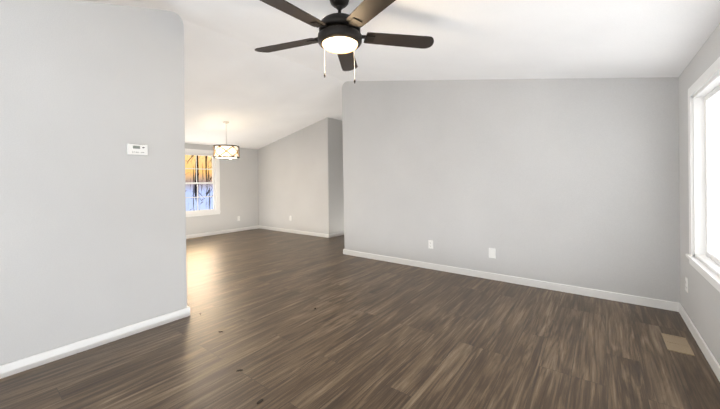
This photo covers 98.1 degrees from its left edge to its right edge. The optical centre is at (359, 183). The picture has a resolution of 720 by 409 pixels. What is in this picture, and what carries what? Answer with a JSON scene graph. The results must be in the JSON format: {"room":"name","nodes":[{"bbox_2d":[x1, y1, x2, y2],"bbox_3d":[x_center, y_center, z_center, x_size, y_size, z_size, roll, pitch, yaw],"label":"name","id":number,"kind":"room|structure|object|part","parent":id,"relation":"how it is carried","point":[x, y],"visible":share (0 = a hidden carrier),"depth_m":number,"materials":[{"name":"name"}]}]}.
{"room":"living room","nodes":[
{"label":"living room","id":0,"kind":"room"},
{"bbox_2d":[0,0,186,365],"bbox_3d":[-2.355,-0.147,2.091,0.120,2.812,2.210,-1,0,38],"label":"wall","id":1,"kind":"structure","parent":0,"point":[92,228],"depth_m":2.37,"materials":[{"name":"grey paint"}]},
{"bbox_2d":[0,307,189,378],"bbox_3d":[-2.280,1.217,2.061,0.013,0.082,2.223,-1,0,38],"label":"baseboard","id":2,"kind":"structure","parent":1,"relation":"attached to","point":[25,364],"depth_m":2.35,"materials":[{"name":"white wood"}]},
{"bbox_2d":[127,144,147,155],"bbox_3d":[-1.860,-0.281,2.611,0.029,0.088,0.142,-1,0,38],"label":"thermostat","id":3,"kind":"object","parent":1,"relation":"attached to","point":[136,149],"visible":0.96,"depth_m":2.60,"materials":[{"name":"white plastic"}]},
{"bbox_2d":[185,143,258,234],"bbox_3d":[-4.621,0.180,6.286,0.140,2.180,6.077,-1,0,38],"label":"wall","id":4,"kind":"structure","parent":0,"point":[239,187],"depth_m":8.00,"materials":[{"name":"grey paint"}]},
{"bbox_2d":[185,149,220,216],"bbox_3d":[-3.798,-0.010,7.311,0.155,1.550,1.030,-1,0,38],"label":"window","id":5,"kind":"structure","parent":4,"relation":"in","point":[215,182],"depth_m":7.54,"materials":[{"name":"white wood"}]},
{"bbox_2d":[186,225,258,238],"bbox_3d":[-4.588,1.229,6.191,0.013,0.082,5.944,-1,0,38],"label":"baseboard","id":6,"kind":"structure","parent":4,"relation":"attached to","point":[219,232],"depth_m":7.70,"materials":[{"name":"white wood"}]},
{"bbox_2d":[258,117,332,233],"bbox_3d":[-1.709,-0.119,7.797,2.630,2.689,0.120,-1,0,38],"label":"wall","id":7,"kind":"structure","parent":0,"point":[295,175],"depth_m":7.54,"materials":[{"name":"grey paint"}]},
{"bbox_2d":[259,225,329,237],"bbox_3d":[-1.727,1.185,7.746,2.643,0.082,0.013,-1,0,38],"label":"baseboard","id":8,"kind":"structure","parent":7,"relation":"attached to","point":[297,231],"depth_m":7.60,"materials":[{"name":"white wood"}]},
{"bbox_2d":[331,118,343,232],"bbox_3d":[-0.152,-0.149,7.760,0.120,2.709,1.723,-1,0,38],"label":"wall","id":9,"kind":"structure","parent":0,"point":[337,176],"depth_m":7.19,"materials":[{"name":"grey paint"}]},
{"bbox_2d":[330,231,343,237],"bbox_3d":[-0.119,1.165,7.677,0.013,0.082,1.843,-1,0,38],"label":"baseboard","id":10,"kind":"structure","parent":9,"relation":"attached to","point":[337,234],"depth_m":7.15,"materials":[{"name":"white wood"}]},
{"bbox_2d":[0,228,719,408],"bbox_3d":[-0.812,1.278,4.546,8.600,0.100,8.250,-1,0,38],"label":"floor","id":11,"kind":"structure","parent":0,"point":[367,333],"depth_m":2.31,"materials":[{"name":"wood"}]},
{"bbox_2d":[200,308,315,403],"bbox_3d":[-0.825,1.232,2.655,1.516,0.006,1.140,-1,0,38],"label":"crumb","id":12,"kind":"object","parent":11,"relation":"on","point":[260,401],"visible":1,"depth_m":1.92,"materials":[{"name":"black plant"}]},
{"bbox_2d":[661,333,694,355],"bbox_3d":[2.356,1.194,2.322,0.135,0.005,0.300,-1,0,38],"label":"floor vent","id":13,"kind":"object","parent":11,"relation":"in","point":[677,344],"visible":1,"depth_m":2.31,"materials":[{"name":"beige metal"}]},
{"bbox_2d":[77,0,719,148],"bbox_3d":[-0.847,-1.357,4.535,8.600,0.969,8.250,-1,0,38],"label":"ceiling","id":14,"kind":"structure","parent":0,"point":[517,39],"depth_m":3.02,"materials":[{"name":"white paint"}]},
{"bbox_2d":[213,121,239,158],"bbox_3d":[-2.666,-0.862,6.230,0.487,0.746,0.482,-1,0,38],"label":"pendant chandelier","id":15,"kind":"object","parent":14,"relation":"hanging from","point":[226,151],"visible":1,"depth_m":6.08,"materials":[{"name":"silver metal"}]},
{"bbox_2d":[255,0,433,82],"bbox_3d":[-0.184,-1.042,2.206,1.408,0.656,1.359,-1,0,38],"label":"ceiling fan","id":16,"kind":"object","parent":14,"relation":"hanging from","point":[340,35],"visible":1,"depth_m":2.17,"materials":[{"name":"black"}]},
{"bbox_2d":[342,77,679,302],"bbox_3d":[1.358,-0.275,4.170,4.080,2.952,0.120,-1,0,38],"label":"wall","id":17,"kind":"structure","parent":0,"point":[573,182],"depth_m":3.66,"materials":[{"name":"grey paint"}]},
{"bbox_2d":[428,240,432,248],"bbox_3d":[0.993,0.860,4.386,0.072,0.117,0.008,-1,0,38],"label":"outlet","id":18,"kind":"object","parent":17,"relation":"attached to","point":[430,244],"visible":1,"depth_m":4.38,"materials":[{"name":"white plastic"}]},
{"bbox_2d":[489,248,495,258],"bbox_3d":[1.643,0.871,3.886,0.082,0.122,0.007,-1,0,38],"label":"outlet","id":19,"kind":"object","parent":17,"relation":"attached to","point":[492,252],"visible":1,"depth_m":3.88,"materials":[{"name":"white plastic"}]},
{"bbox_2d":[343,249,678,311],"bbox_3d":[1.331,1.161,4.127,4.093,0.082,0.013,-1,0,38],"label":"baseboard","id":20,"kind":"structure","parent":17,"relation":"attached to","point":[645,301],"depth_m":3.58,"materials":[{"name":"white wood"}]},
{"bbox_2d":[678,23,719,364],"bbox_3d":[1.518,0.123,0.919,0.140,2.180,5.080,-1,0,38],"label":"wall","id":21,"kind":"structure","parent":0,"point":[700,301],"depth_m":2.46,"materials":[{"name":"grey paint"}]},
{"bbox_2d":[685,277,687,292],"bbox_3d":[2.764,0.859,2.646,0.008,0.117,0.072,-1,0,38],"label":"outlet","id":22,"kind":"object","parent":21,"relation":"attached to","point":[686,283],"visible":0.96,"depth_m":2.63,"materials":[{"name":"white plastic"}]},
{"bbox_2d":[679,303,719,381],"bbox_3d":[1.431,1.173,0.917,0.013,0.082,4.947,-1,0,38],"label":"baseboard","id":23,"kind":"structure","parent":21,"relation":"attached to","point":[708,354],"depth_m":2.22,"materials":[{"name":"white wood"}]},
{"bbox_2d":[686,57,719,291],"bbox_3d":[1.934,-0.040,1.505,0.155,1.390,2.440,-1,0,38],"label":"window","id":24,"kind":"structure","parent":21,"relation":"in","point":[703,256],"depth_m":2.35,"materials":[{"name":"white"}]},
{"bbox_3d":[1.964,-0.041,1.482,0.010,1.210,2.240,-1,0,38],"label":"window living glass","id":25,"kind":"part","parent":24,"relation":"part of","materials":[{"name":"glass"}]},
{"label":"outside","id":26,"kind":"structure","parent":0,"visible":0},
{"bbox_2d":[185,155,212,210],"bbox_3d":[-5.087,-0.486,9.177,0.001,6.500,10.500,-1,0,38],"label":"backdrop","id":27,"kind":"structure","parent":26,"point":[204,165],"depth_m":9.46,"materials":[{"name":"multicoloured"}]}
]}

